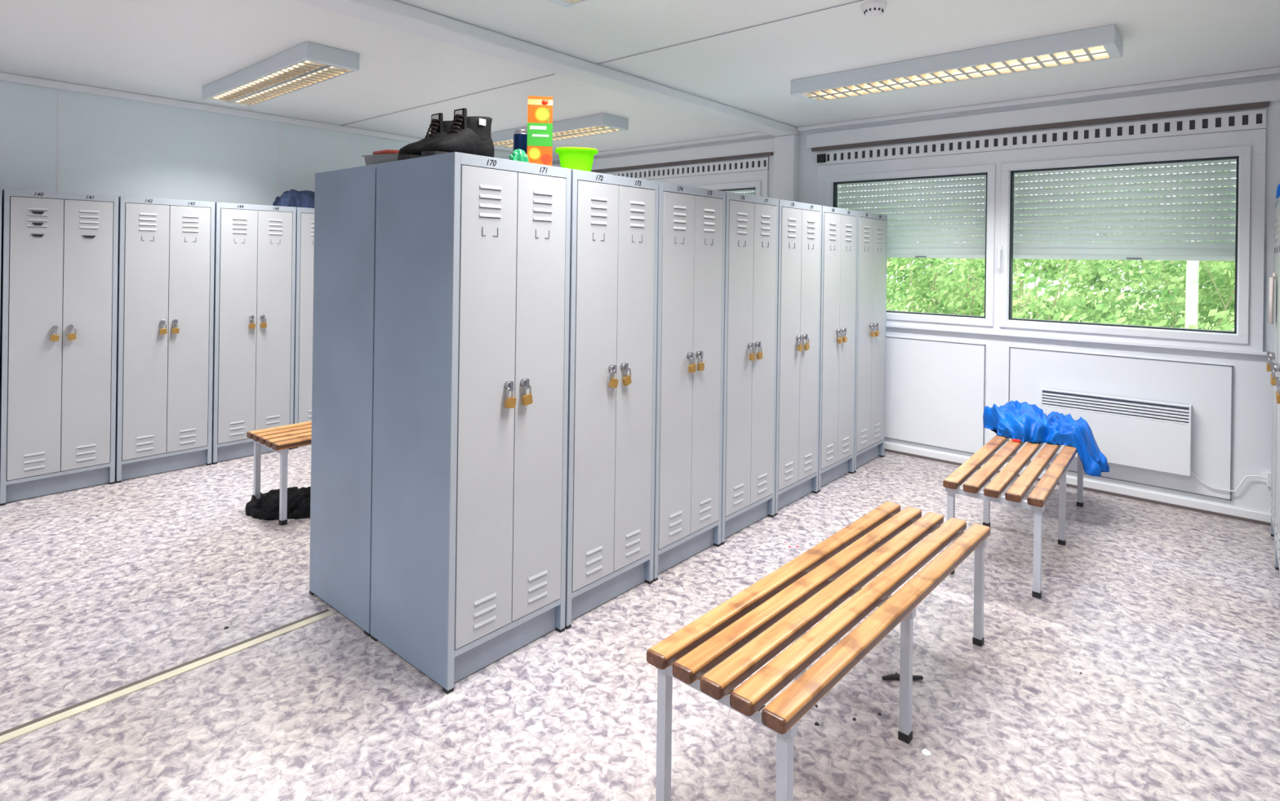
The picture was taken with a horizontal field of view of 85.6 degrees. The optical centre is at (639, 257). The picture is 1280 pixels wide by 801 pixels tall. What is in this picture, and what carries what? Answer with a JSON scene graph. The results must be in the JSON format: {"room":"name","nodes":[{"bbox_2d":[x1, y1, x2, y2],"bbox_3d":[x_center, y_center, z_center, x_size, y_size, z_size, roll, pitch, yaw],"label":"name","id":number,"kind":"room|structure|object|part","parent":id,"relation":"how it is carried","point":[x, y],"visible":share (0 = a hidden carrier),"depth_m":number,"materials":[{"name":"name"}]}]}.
{"room":"changing room","nodes":[
{"label":"changing room","id":0,"kind":"room"},
{"bbox_2d":[0,80,510,205],"bbox_3d":[-3.478,0.124,5.153,0.150,2.570,7.580,1,0,41],"label":"wall","id":1,"kind":"structure","parent":0,"point":[112,146],"depth_m":5.00,"materials":[{"name":"paint"}]},
{"bbox_2d":[57,89,281,195],"bbox_3d":[-3.398,-0.700,5.115,0.004,0.820,4.212,1,0,41],"label":"trim","id":2,"kind":"structure","parent":1,"relation":"attached to","point":[59,91],"depth_m":4.58,"materials":[{"name":"white"}]},
{"bbox_2d":[0,71,512,156],"bbox_3d":[-3.387,-1.135,5.089,0.045,0.050,7.280,1,0,41],"label":"trim","id":3,"kind":"structure","parent":1,"relation":"attached to","point":[6,77],"depth_m":5.14,"materials":[{"name":"white"}]},
{"bbox_2d":[0,444,1279,800],"bbox_3d":[-0.922,1.494,2.939,6.940,0.100,7.580,1,0,41],"label":"floor","id":4,"kind":"structure","parent":0,"point":[1168,617],"depth_m":2.41,"materials":[{"name":"plastic"}]},
{"bbox_2d":[0,188,2,311],"bbox_3d":[-3.981,0.502,3.873,0.542,1.800,0.530,1,0,41],"label":"locker","id":5,"kind":"object","parent":4,"relation":"on","point":[1,189],"visible":1,"depth_m":3.92,"materials":[{"name":"metal"}]},
{"bbox_2d":[0,188,118,506],"bbox_3d":[-3.629,0.507,4.283,0.542,1.800,0.530,1,0,41],"label":"locker","id":6,"kind":"object","parent":4,"relation":"on","point":[59,252],"visible":1,"depth_m":4.11,"materials":[{"name":"metal"}]},
{"bbox_2d":[115,195,214,483],"bbox_3d":[-3.277,0.512,4.692,0.542,1.800,0.530,1,0,41],"label":"locker","id":7,"kind":"object","parent":4,"relation":"on","point":[165,309],"visible":0.97,"depth_m":4.52,"materials":[{"name":"metal"}]},
{"bbox_2d":[0,608,334,743],"bbox_3d":[-2.341,1.423,1.552,0.060,0.004,3.325,1,0,41],"label":"strip","id":8,"kind":"object","parent":4,"relation":"on","point":[24,728],"visible":1,"depth_m":2.35,"materials":[{"name":"metal"}]},
{"bbox_2d":[211,202,296,464],"bbox_3d":[-2.925,0.517,5.102,0.542,1.800,0.530,1,0,41],"label":"locker","id":9,"kind":"object","parent":4,"relation":"on","point":[255,261],"visible":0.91,"depth_m":4.92,"materials":[{"name":"metal"}]},
{"bbox_2d":[244,485,311,519],"bbox_3d":[-1.983,1.364,3.941,0.507,0.129,0.342,1,0,-12],"label":"bag","id":10,"kind":"object","parent":4,"relation":"on","point":[264,504],"visible":0.63,"depth_m":3.83,"materials":[{"name":"plastic"}]},
{"bbox_2d":[246,420,311,525],"bbox_3d":[-1.583,1.215,4.381,0.410,0.440,1.540,1,0,41],"label":"wooden bench","id":11,"kind":"object","parent":4,"relation":"on","point":[278,439],"visible":0.37,"depth_m":3.83,"materials":[{"name":"brown wood"}]},
{"bbox_2d":[293,207,314,448],"bbox_3d":[-2.573,0.521,5.511,0.542,1.800,0.530,1,0,41],"label":"locker","id":12,"kind":"object","parent":4,"relation":"on","point":[304,228],"visible":0.08,"depth_m":5.20,"materials":[{"name":"metal"}]},
{"bbox_2d":[272,189,314,208],"bbox_3d":[-2.620,-0.459,5.463,0.384,0.157,0.482,1,0,41],"label":"sweater","id":13,"kind":"object","parent":12,"relation":"on","point":[299,197],"visible":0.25,"depth_m":5.29,"materials":[{"name":"fabric"}]},
{"bbox_2d":[309,164,376,636],"bbox_3d":[-1.053,0.542,3.011,0.542,1.800,0.530,1,0,41],"label":"locker","id":14,"kind":"object","parent":4,"relation":"on","point":[345,199],"visible":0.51,"depth_m":2.78,"materials":[{"name":"metal"}]},
{"bbox_2d":[361,149,399,165],"bbox_3d":[-0.999,-0.396,2.789,0.184,0.076,0.144,1,0,21],"label":"plastic container","id":15,"kind":"object","parent":14,"relation":"on","point":[386,155],"visible":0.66,"depth_m":2.74,"materials":[{"name":"white plastic"}]},
{"bbox_2d":[370,151,571,693],"bbox_3d":[-0.634,0.547,2.651,0.542,1.800,0.530,1,0,41],"label":"locker","id":16,"kind":"object","parent":4,"relation":"on","point":[472,285],"visible":1,"depth_m":2.46,"materials":[{"name":"metal"}]},
{"bbox_2d":[397,112,453,160],"bbox_3d":[-0.785,-0.455,2.661,0.112,0.200,0.301,1,0,41],"label":"boot","id":17,"kind":"object","parent":16,"relation":"on","point":[439,127],"visible":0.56,"depth_m":2.62,"materials":[{"name":"leather"}]},
{"bbox_2d":[421,107,494,157],"bbox_3d":[-0.672,-0.453,2.570,0.112,0.200,0.301,1,0,38],"label":"boot","id":18,"kind":"object","parent":16,"relation":"on","point":[468,135],"visible":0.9,"depth_m":2.56,"materials":[{"name":"leather"}]},
{"bbox_2d":[508,149,528,162],"bbox_3d":[-0.467,-0.384,2.663,0.080,0.066,0.084,1,0,-13],"label":"plastic bag","id":19,"kind":"object","parent":16,"relation":"on","point":[517,155],"visible":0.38,"depth_m":2.63,"materials":[{"name":"green plastic"}]},
{"bbox_2d":[513,129,527,155],"bbox_3d":[-0.482,-0.433,2.807,0.065,0.166,0.065,1,0,41],"label":"drink can","id":20,"kind":"object","parent":16,"relation":"on","point":[520,136],"visible":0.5,"depth_m":2.78,"materials":[{"name":"blue metal"}]},
{"bbox_2d":[527,95,552,165],"bbox_3d":[-0.393,-0.492,2.716,0.097,0.285,0.069,1,0,-7],"label":"juice carton","id":21,"kind":"object","parent":16,"relation":"on","point":[540,108],"visible":0.99,"depth_m":2.69,"materials":[{"name":"orange"}]},
{"bbox_2d":[564,168,658,629],"bbox_3d":[-0.282,0.552,3.060,0.542,1.800,0.530,1,0,41],"label":"locker","id":22,"kind":"object","parent":4,"relation":"on","point":[614,237],"visible":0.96,"depth_m":2.88,"materials":[{"name":"metal"}]},
{"bbox_2d":[555,146,597,171],"bbox_3d":[-0.262,-0.396,2.848,0.176,0.097,0.150,1,0,-4],"label":"plastic tub","id":23,"kind":"object","parent":22,"relation":"on","point":[571,157],"visible":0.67,"depth_m":2.79,"materials":[{"name":"green plastic"}]},
{"bbox_2d":[653,182,725,581],"bbox_3d":[0.070,0.557,3.470,0.542,1.800,0.530,1,0,41],"label":"locker","id":24,"kind":"object","parent":4,"relation":"on","point":[691,262],"visible":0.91,"depth_m":3.29,"materials":[{"name":"metal"}]},
{"bbox_2d":[720,191,778,544],"bbox_3d":[0.422,0.562,3.879,0.542,1.800,0.530,1,0,41],"label":"locker","id":25,"kind":"object","parent":4,"relation":"on","point":[752,222],"visible":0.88,"depth_m":3.70,"materials":[{"name":"metal"}]},
{"bbox_2d":[774,199,822,515],"bbox_3d":[0.774,0.567,4.289,0.542,1.800,0.530,1,0,41],"label":"locker","id":26,"kind":"object","parent":4,"relation":"on","point":[799,234],"visible":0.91,"depth_m":4.11,"materials":[{"name":"metal"}]},
{"bbox_2d":[646,501,990,800],"bbox_3d":[0.680,1.245,2.230,0.410,0.440,1.540,1,0,42],"label":"wooden bench","id":27,"kind":"object","parent":4,"relation":"on","point":[686,655],"visible":1,"depth_m":1.98,"materials":[{"name":"brown wood"}]},
{"bbox_2d":[817,205,857,492],"bbox_3d":[1.126,0.571,4.698,0.542,1.800,0.530,1,0,41],"label":"locker","id":28,"kind":"object","parent":4,"relation":"on","point":[838,225],"visible":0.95,"depth_m":4.52,"materials":[{"name":"metal"}]},
{"bbox_2d":[853,210,887,472],"bbox_3d":[1.478,0.576,5.107,0.542,1.800,0.530,1,0,41],"label":"locker","id":29,"kind":"object","parent":4,"relation":"on","point":[872,228],"visible":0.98,"depth_m":4.93,"materials":[{"name":"metal"}]},
{"bbox_2d":[881,671,923,679],"bbox_3d":[0.913,1.458,2.403,0.141,0.018,0.062,1,0,-1],"label":"strap","id":30,"kind":"object","parent":4,"relation":"on","point":[895,676],"visible":0.61,"depth_m":2.40,"materials":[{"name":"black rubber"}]},
{"bbox_2d":[942,435,1083,599],"bbox_3d":[2.055,1.264,3.705,0.410,0.440,1.560,1,0,39],"label":"wooden bench","id":31,"kind":"object","parent":4,"relation":"on","point":[1056,471],"visible":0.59,"depth_m":3.36,"materials":[{"name":"brown wood"}]},
{"bbox_2d":[1012,438,1021,442],"bbox_3d":[2.141,1.038,3.931,0.040,0.012,0.024,1,0,41],"label":"tag","id":32,"kind":"object","parent":31,"relation":"on","point":[1013,439],"visible":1,"depth_m":3.92,"materials":[{"name":"red plastic"}]},
{"bbox_2d":[980,397,1111,476],"bbox_3d":[2.387,1.027,4.094,0.676,0.336,0.520,1,0,41],"label":"jacket","id":33,"kind":"object","parent":31,"relation":"on","point":[1010,418],"visible":1,"depth_m":3.97,"materials":[{"name":"fabric"}]},
{"bbox_2d":[1266,184,1279,539],"bbox_3d":[3.440,0.545,3.399,0.552,1.914,0.530,1,0,41],"label":"locker","id":34,"kind":"object","parent":4,"relation":"on","point":[1270,355],"depth_m":3.51,"materials":[{"name":"metal"}]},
{"bbox_2d":[1268,272,1275,324],"bbox_3d":[3.186,0.201,3.483,0.024,0.256,0.140,1,0,41],"label":"hanging towel","id":35,"kind":"object","parent":34,"relation":"hanging from","point":[1271,279],"visible":1,"depth_m":3.44,"materials":[{"name":"white fabric"}]},
{"bbox_3d":[3.320,-0.357,3.406,0.244,0.113,0.240,1,0,-5],"label":"blue cap","id":36,"kind":"part","parent":34,"relation":"part of","materials":[{"name":"blue plastic"}]},
{"bbox_2d":[1270,211,1279,573],"bbox_3d":[3.091,0.598,2.986,0.542,1.800,0.530,1,0,41],"label":"locker","id":37,"kind":"object","parent":4,"relation":"on","point":[1275,367],"visible":0.98,"depth_m":3.19,"materials":[{"name":"metal"}]},
{"bbox_2d":[1275,376,1279,404],"bbox_3d":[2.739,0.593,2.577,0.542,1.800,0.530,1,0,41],"label":"padlock","id":38,"kind":"object","parent":37,"relation":"attached to","point":[1277,379],"visible":1,"depth_m":2.72,"materials":[{"name":"metal"}]},
{"bbox_2d":[0,0,1279,157],"bbox_3d":[-0.886,-1.176,2.939,6.940,0.100,7.580,1,0,41],"label":"ceiling","id":39,"kind":"structure","parent":0,"point":[171,49],"depth_m":3.70,"materials":[{"name":"paint"}]},
{"bbox_2d":[201,41,359,107],"bbox_3d":[-2.259,-1.099,4.257,1.600,0.090,0.290,1,0,41],"label":"ceiling light fixture","id":40,"kind":"object","parent":39,"relation":"attached to","point":[306,64],"depth_m":4.05,"materials":[{"name":"white metal"}]},
{"bbox_2d":[339,73,555,125],"bbox_3d":[-1.507,-1.131,5.055,2.940,0.006,0.016,1,0,41],"label":"trim","id":41,"kind":"structure","parent":39,"relation":"attached to","point":[544,76],"depth_m":4.86,"materials":[{"name":"white"}]},
{"bbox_2d":[293,0,799,136],"bbox_3d":[-1.103,-1.096,3.125,0.190,0.065,7.280,1,0,41],"label":"ceiling beam","id":42,"kind":"structure","parent":39,"relation":"attached to","point":[393,14],"depth_m":3.65,"materials":[{"name":"white"}]},
{"bbox_2d":[490,113,628,148],"bbox_3d":[-0.792,-1.080,5.963,1.600,0.090,0.290,1,0,41],"label":"ceiling light fixture","id":43,"kind":"object","parent":39,"relation":"attached to","point":[601,123],"depth_m":5.62,"materials":[{"name":"white metal"}]},
{"bbox_2d":[546,0,588,8],"bbox_3d":[0.232,-1.066,2.193,1.670,0.090,0.290,1,0,41],"label":"ceiling light fixture","id":44,"kind":"object","parent":39,"relation":"attached to","point":[565,3],"depth_m":2.79,"materials":[{"name":"white metal"}]},
{"bbox_2d":[595,0,864,64],"bbox_3d":[1.082,-1.097,2.828,3.510,0.006,0.016,1,0,41],"label":"trim","id":45,"kind":"structure","parent":39,"relation":"attached to","point":[855,1],"depth_m":3.34,"materials":[{"name":"white"}]},
{"bbox_2d":[860,0,887,17],"bbox_3d":[1.016,-1.078,3.004,0.110,0.045,0.110,1,0,41],"label":"smoke detector","id":46,"kind":"object","parent":39,"relation":"attached to","point":[873,8],"visible":1,"depth_m":2.97,"materials":[{"name":"white plastic"}]},
{"bbox_2d":[790,23,1123,102],"bbox_3d":[1.660,-1.047,3.854,1.670,0.090,0.290,1,0,41],"label":"ceiling light fixture","id":47,"kind":"object","parent":39,"relation":"attached to","point":[1106,42],"depth_m":3.69,"materials":[{"name":"white metal"}]},
{"bbox_2d":[551,74,1279,514],"bbox_3d":[1.489,0.191,5.721,6.640,2.570,0.240,1,0,41],"label":"wall","id":48,"kind":"structure","parent":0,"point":[1252,388],"depth_m":4.54,"materials":[{"name":"paint"}]},
{"bbox_2d":[603,157,768,179],"bbox_3d":[0.076,-0.835,6.898,2.737,0.107,0.016,1,0,41],"label":"ventilation grille","id":49,"kind":"object","parent":48,"relation":"attached to","point":[762,163],"visible":0.59,"depth_m":6.48,"materials":[{"name":"white"}]},
{"bbox_2d":[647,169,768,197],"bbox_3d":[0.067,-0.138,6.898,2.777,1.280,0.136,1,0,41],"label":"window","id":50,"kind":"structure","parent":48,"relation":"attached to","point":[757,180],"depth_m":6.24,"materials":[{"name":"white plastic"}]},
{"bbox_2d":[725,189,755,195],"bbox_3d":[0.623,-0.378,6.529,1.229,0.715,0.026,1,0,41],"label":"roller shutter","id":51,"kind":"object","parent":48,"relation":"attached to","point":[750,192],"visible":0.02,"depth_m":6.24,"materials":[{"name":"plastic"}]},
{"bbox_2d":[837,174,986,258],"bbox_3d":[2.057,-0.359,5.296,1.193,0.715,0.026,1,0,41],"label":"roller shutter","id":52,"kind":"object","parent":48,"relation":"attached to","point":[900,246],"visible":0.65,"depth_m":5.20,"materials":[{"name":"plastic"}]},
{"bbox_2d":[551,66,1279,161],"bbox_3d":[1.487,-1.077,5.665,6.595,0.035,0.050,1,0,41],"label":"trim","id":53,"kind":"structure","parent":48,"relation":"attached to","point":[1276,70],"depth_m":4.78,"materials":[{"name":"white"}]},
{"bbox_2d":[817,109,1266,165],"bbox_3d":[2.502,-0.802,4.799,2.737,0.107,0.035,1,0,41],"label":"ventilation grille","id":54,"kind":"object","parent":48,"relation":"attached to","point":[1252,119],"visible":1,"depth_m":4.56,"materials":[{"name":"white metal"}]},
{"bbox_2d":[817,128,1266,355],"bbox_3d":[2.498,-0.105,4.806,2.777,1.280,0.136,1,0,41],"label":"window","id":55,"kind":"structure","parent":48,"relation":"attached to","point":[1248,147],"depth_m":4.47,"materials":[{"name":"white plastic"}]},
{"bbox_2d":[884,442,1271,525],"bbox_3d":[1.446,1.446,5.691,6.640,0.060,0.020,1,0,41],"label":"baseboard","id":56,"kind":"structure","parent":48,"relation":"attached to","point":[1250,516],"depth_m":4.28,"materials":[{"name":"white plastic"}]},
{"bbox_2d":[1013,159,1236,261],"bbox_3d":[3.054,-0.345,4.438,1.229,0.715,0.026,1,0,41],"label":"roller shutter","id":57,"kind":"object","parent":48,"relation":"attached to","point":[1029,243],"visible":0.77,"depth_m":4.38,"materials":[{"name":"plastic"}]},
{"bbox_2d":[1040,387,1271,492],"bbox_3d":[3.110,1.108,4.226,1.155,0.477,0.073,1,0,41],"label":"radiator","id":58,"kind":"object","parent":48,"relation":"attached to","point":[1153,435],"visible":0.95,"depth_m":4.24,"materials":[{"name":"white metal"}]},
{"label":"outside","id":59,"kind":"structure","parent":0,"visible":0},
{"bbox_2d":[886,284,1234,330],"bbox_3d":[17.517,2.242,28.067,70.000,0.100,54.560,1,0,41],"label":"lawn","id":60,"kind":"structure","parent":59,"point":[1042,291],"depth_m":35.03,"materials":[{"name":"green plant"}]},
{"bbox_2d":[846,163,1236,331],"bbox_3d":[2.492,-0.644,17.206,31.307,7.735,12.762,1,0,41],"label":"trees","id":61,"kind":"object","parent":60,"relation":"on","point":[1185,281],"visible":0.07,"depth_m":9.70,"materials":[{"name":"green plant"}]}
]}

